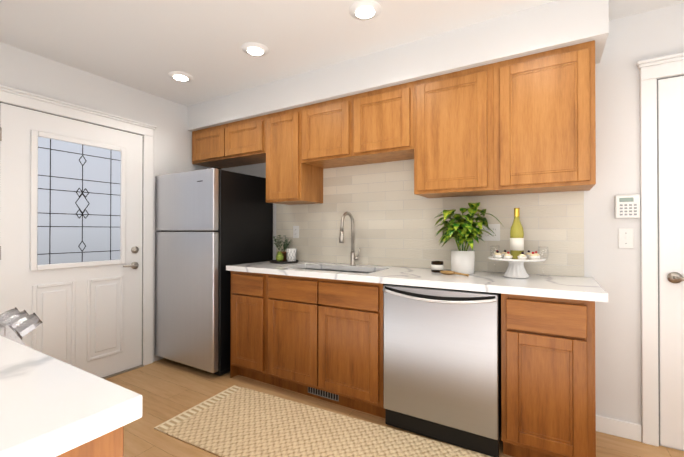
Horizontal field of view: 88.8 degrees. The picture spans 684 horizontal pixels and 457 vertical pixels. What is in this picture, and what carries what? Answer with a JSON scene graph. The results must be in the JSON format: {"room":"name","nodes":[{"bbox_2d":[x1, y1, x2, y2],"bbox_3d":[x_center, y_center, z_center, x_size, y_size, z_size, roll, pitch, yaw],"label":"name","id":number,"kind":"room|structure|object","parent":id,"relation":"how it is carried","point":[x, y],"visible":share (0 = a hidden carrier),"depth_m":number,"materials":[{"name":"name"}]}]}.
{"room":"kitchen","nodes":[
{"label":"kitchen","id":0,"kind":"room"},
{"bbox_2d":[0,42,208,361],"bbox_3d":[-2.674,-0.013,1.689,0.100,2.440,5.000,0,0,31],"label":"wall","id":1,"kind":"structure","parent":0,"point":[23,70],"depth_m":2.91,"materials":[{"name":"white paint"}]},
{"bbox_2d":[0,85,156,378],"bbox_3d":[-1.986,0.139,2.680,0.067,2.148,1.154,0,0,31],"label":"door","id":2,"kind":"structure","parent":1,"relation":"attached to","point":[76,229],"depth_m":2.67,"materials":[{"name":"white wood"}]},
{"bbox_2d":[0,0,683,105],"bbox_3d":[-0.311,-1.272,0.291,5.600,0.060,5.200,0,0,31],"label":"ceiling","id":3,"kind":"structure","parent":0,"point":[147,46],"depth_m":2.19,"materials":[{"name":"white paint"}]},
{"bbox_2d":[168,71,192,81],"bbox_3d":[-1.284,-1.218,2.784,0.185,0.016,0.180,0,0,31],"label":"recessed light","id":4,"kind":"object","parent":3,"relation":"in","point":[176,75],"depth_m":2.79,"materials":[{"name":"white plastic"}]},
{"bbox_2d":[241,42,268,56],"bbox_3d":[-0.587,-1.221,2.370,0.181,0.016,0.181,0,0,31],"label":"recessed light","id":5,"kind":"object","parent":3,"relation":"in","point":[250,48],"depth_m":2.37,"materials":[{"name":"white plastic"}]},
{"bbox_2d":[349,0,380,20],"bbox_3d":[0.130,-1.223,1.948,0.179,0.016,0.185,0,0,31],"label":"recessed light","id":6,"kind":"object","parent":3,"relation":"in","point":[363,10],"depth_m":1.95,"materials":[{"name":"white plastic"}]},
{"bbox_2d":[105,358,683,456],"bbox_3d":[-0.311,1.228,0.275,5.600,0.060,5.200,0,0,31],"label":"floor","id":7,"kind":"structure","parent":0,"point":[166,389],"depth_m":2.38,"materials":[{"name":"brown wood"}]},
{"bbox_2d":[0,307,42,345],"bbox_3d":[-1.402,0.713,0.927,0.762,0.978,0.760,0,0,31],"label":"range","id":8,"kind":"object","parent":7,"relation":"on","point":[16,325],"visible":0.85,"depth_m":1.05,"materials":[{"name":"silver metal"}]},
{"bbox_2d":[56,426,123,456],"bbox_3d":[-0.810,0.762,0.507,0.664,0.874,0.634,0,0,31],"label":"base cabinet","id":9,"kind":"object","parent":7,"relation":"on","point":[110,444],"visible":0.02,"depth_m":0.57,"materials":[{"name":"brown wood"}]},
{"bbox_2d":[0,335,141,456],"bbox_3d":[-0.803,0.304,0.503,0.697,0.039,0.638,0,0,31],"label":"countertop","id":10,"kind":"structure","parent":9,"relation":"on","point":[50,406],"depth_m":0.57,"materials":[{"name":"stone"}]},
{"bbox_2d":[155,167,272,375],"bbox_3d":[-1.191,0.361,3.288,0.798,1.712,0.701,0,0,31],"label":"fridge","id":11,"kind":"object","parent":7,"relation":"on","point":[211,223],"visible":0.81,"depth_m":2.96,"materials":[{"name":"silver metal"}]},
{"bbox_2d":[230,271,269,383],"bbox_3d":[-0.574,0.778,2.981,0.436,0.874,0.614,0,0,31],"label":"base cabinet","id":12,"kind":"object","parent":7,"relation":"on","point":[250,292],"depth_m":2.72,"materials":[{"name":"brown wood"}]},
{"bbox_2d":[154,385,491,456],"bbox_3d":[-0.118,1.202,1.944,1.981,0.011,0.761,0,0,31],"label":"rug","id":13,"kind":"object","parent":7,"relation":"on","point":[234,421],"visible":1,"depth_m":2.05,"materials":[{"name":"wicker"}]},
{"bbox_2d":[270,274,381,416],"bbox_3d":[-0.028,0.776,2.656,0.998,0.874,0.614,0,0,31],"label":"base cabinet","id":14,"kind":"object","parent":7,"relation":"on","point":[320,338],"depth_m":2.35,"materials":[{"name":"brown wood"}]},
{"bbox_2d":[226,261,607,301],"bbox_3d":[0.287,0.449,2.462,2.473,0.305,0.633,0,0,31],"label":"countertop","id":15,"kind":"structure","parent":14,"relation":"on","point":[573,287],"depth_m":2.09,"materials":[{"name":"stone"}]},
{"bbox_2d":[270,235,297,263],"bbox_3d":[-0.533,0.179,3.126,0.312,0.242,0.274,0,0,31],"label":"decorative tray","id":16,"kind":"object","parent":15,"relation":"on","point":[282,255],"visible":1,"depth_m":3.06,"materials":[{"name":"grey"}]},
{"bbox_2d":[339,212,359,264],"bbox_3d":[0.059,0.082,2.771,0.090,0.432,0.227,0,0,31],"label":"faucet","id":17,"kind":"object","parent":15,"relation":"on","point":[341,240],"visible":1,"depth_m":2.83,"materials":[{"name":"silver metal"}]},
{"bbox_2d":[431,261,443,272],"bbox_3d":[0.647,0.259,2.370,0.081,0.072,0.081,0,0,31],"label":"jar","id":18,"kind":"object","parent":15,"relation":"on","point":[437,266],"visible":0.94,"depth_m":2.34,"materials":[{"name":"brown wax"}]},
{"bbox_2d":[440,271,468,275],"bbox_3d":[0.714,0.284,2.221,0.191,0.020,0.094,0,0,31],"label":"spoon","id":19,"kind":"object","parent":15,"relation":"on","point":[449,272],"visible":1,"depth_m":2.21,"materials":[{"name":"brown wood"}]},
{"bbox_2d":[435,202,503,273],"bbox_3d":[0.817,0.065,2.298,0.468,0.459,0.347,0,0,31],"label":"potted plant","id":20,"kind":"object","parent":15,"relation":"on","point":[462,261],"visible":1,"depth_m":2.25,"materials":[{"name":"green plant"}]},
{"bbox_2d":[488,256,545,277],"bbox_3d":[1.054,0.235,2.116,0.314,0.118,0.314,0,0,31],"label":"cake stand","id":21,"kind":"object","parent":15,"relation":"on","point":[515,268],"visible":0.88,"depth_m":2.07,"materials":[{"name":"white ceramic"}]},
{"bbox_2d":[493,250,512,258],"bbox_3d":[0.959,0.158,2.081,0.051,0.047,0.124,0,0,-20],"label":"tartlet","id":22,"kind":"object","parent":21,"relation":"on","point":[506,255],"depth_m":2.10,"materials":[{"name":"white food"}]},
{"bbox_2d":[510,208,523,258],"bbox_3d":[1.064,0.029,2.126,0.076,0.306,0.076,0,0,31],"label":"wine bottle","id":23,"kind":"object","parent":21,"relation":"on","point":[516,240],"visible":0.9,"depth_m":2.10,"materials":[{"name":"green glass"}]},
{"bbox_2d":[517,250,540,259],"bbox_3d":[1.073,0.157,2.017,0.124,0.047,0.050,0,0,-11],"label":"tartlet","id":24,"kind":"object","parent":21,"relation":"on","point":[531,256],"depth_m":2.01,"materials":[{"name":"white food"}]},
{"bbox_2d":[383,284,500,456],"bbox_3d":[0.669,0.776,2.200,0.640,0.868,0.634,0,0,31],"label":"dishwasher","id":25,"kind":"object","parent":7,"relation":"on","point":[442,363],"visible":1,"depth_m":1.93,"materials":[{"name":"silver metal"}]},
{"bbox_2d":[382,284,513,456],"bbox_3d":[0.687,0.773,2.231,0.746,0.874,0.614,0,0,31],"label":"base cabinet","id":26,"kind":"object","parent":7,"relation":"on","point":[507,300],"depth_m":1.79,"materials":[{"name":"brown wood"}]},
{"bbox_2d":[514,295,595,456],"bbox_3d":[1.144,0.772,1.959,0.398,0.874,0.614,0,0,31],"label":"base cabinet","id":27,"kind":"object","parent":7,"relation":"on","point":[555,403],"depth_m":1.68,"materials":[{"name":"brown wood"}]},
{"bbox_2d":[188,0,608,130],"bbox_3d":[0.000,-1.107,2.796,3.372,0.239,0.375,0,0,31],"label":"soffit","id":28,"kind":"structure","parent":0,"point":[557,24],"depth_m":2.24,"materials":[{"name":"white paint"}]},
{"bbox_2d":[220,3,683,450],"bbox_3d":[0.990,-0.008,2.471,5.600,2.440,0.109,0,0,31],"label":"wall","id":29,"kind":"structure","parent":0,"point":[391,212],"depth_m":2.15,"materials":[{"name":"tile"}]},
{"bbox_2d":[192,124,250,167],"bbox_3d":[-1.198,-0.816,3.520,0.559,0.330,0.344,0,0,31],"label":"upper cabinet","id":30,"kind":"object","parent":29,"relation":"attached to","point":[209,145],"depth_m":3.40,"materials":[{"name":"brown wood"}]},
{"bbox_2d":[228,115,263,163],"bbox_3d":[-0.824,-0.818,3.298,0.559,0.330,0.344,0,0,31],"label":"upper cabinet","id":31,"kind":"object","parent":29,"relation":"attached to","point":[245,137],"depth_m":3.14,"materials":[{"name":"brown wood"}]},
{"bbox_2d":[260,107,323,204],"bbox_3d":[-0.418,-0.604,3.055,0.384,0.760,0.344,0,0,31],"label":"upper cabinet","id":32,"kind":"object","parent":29,"relation":"attached to","point":[288,181],"depth_m":2.92,"materials":[{"name":"brown wood"}]},
{"bbox_2d":[293,226,298,237],"bbox_3d":[-0.427,0.032,3.246,0.070,0.115,0.006,0,0,31],"label":"outlet","id":33,"kind":"object","parent":29,"relation":"attached to","point":[295,231],"visible":1,"depth_m":3.24,"materials":[{"name":"white plastic"}]},
{"bbox_2d":[300,95,363,168],"bbox_3d":[-0.049,-0.758,2.837,0.472,0.455,0.344,0,0,31],"label":"upper cabinet","id":34,"kind":"object","parent":29,"relation":"attached to","point":[325,127],"depth_m":2.70,"materials":[{"name":"brown wood"}]},
{"bbox_2d":[352,81,415,163],"bbox_3d":[0.357,-0.760,2.596,0.472,0.455,0.344,0,0,31],"label":"upper cabinet","id":35,"kind":"object","parent":29,"relation":"attached to","point":[384,119],"depth_m":2.45,"materials":[{"name":"brown wood"}]},
{"bbox_2d":[412,63,499,197],"bbox_3d":[0.773,-0.609,2.347,0.494,0.760,0.344,0,0,31],"label":"upper cabinet","id":36,"kind":"object","parent":29,"relation":"attached to","point":[454,154],"depth_m":2.19,"materials":[{"name":"brown wood"}]},
{"bbox_2d":[482,224,499,240],"bbox_3d":[1.017,0.026,2.387,0.116,0.115,0.006,0,0,31],"label":"outlet","id":37,"kind":"object","parent":29,"relation":"attached to","point":[495,229],"visible":0.85,"depth_m":2.38,"materials":[{"name":"white plastic"}]},
{"bbox_2d":[496,40,595,194],"bbox_3d":[1.198,-0.611,2.094,0.495,0.760,0.344,0,0,31],"label":"upper cabinet","id":38,"kind":"object","parent":29,"relation":"attached to","point":[523,125],"depth_m":1.94,"materials":[{"name":"brown wood"}]},
{"bbox_2d":[596,415,641,441],"bbox_3d":[1.589,1.162,2.046,0.255,0.095,0.013,0,0,31],"label":"baseboard","id":39,"kind":"structure","parent":29,"relation":"attached to","point":[620,428],"depth_m":2.02,"materials":[{"name":"white wood"}]},
{"bbox_2d":[618,228,633,247],"bbox_3d":[1.643,0.057,2.021,0.070,0.116,0.013,0,0,31],"label":"light switch","id":40,"kind":"object","parent":29,"relation":"attached to","point":[625,237],"visible":1,"depth_m":2.02,"materials":[{"name":"white plastic"}]},
{"bbox_2d":[615,194,639,217],"bbox_3d":[1.645,-0.126,2.014,0.112,0.134,0.026,0,0,31],"label":"alarm keypad","id":41,"kind":"object","parent":29,"relation":"attached to","point":[627,206],"visible":1,"depth_m":2.00,"materials":[{"name":"white plastic"}]},
{"bbox_2d":[636,52,683,449],"bbox_3d":[2.100,0.130,1.715,0.999,2.155,0.070,0,0,31],"label":"door frame","id":42,"kind":"structure","parent":29,"relation":"attached to","point":[662,207],"depth_m":1.94,"materials":[{"name":"white wood"}]}
]}

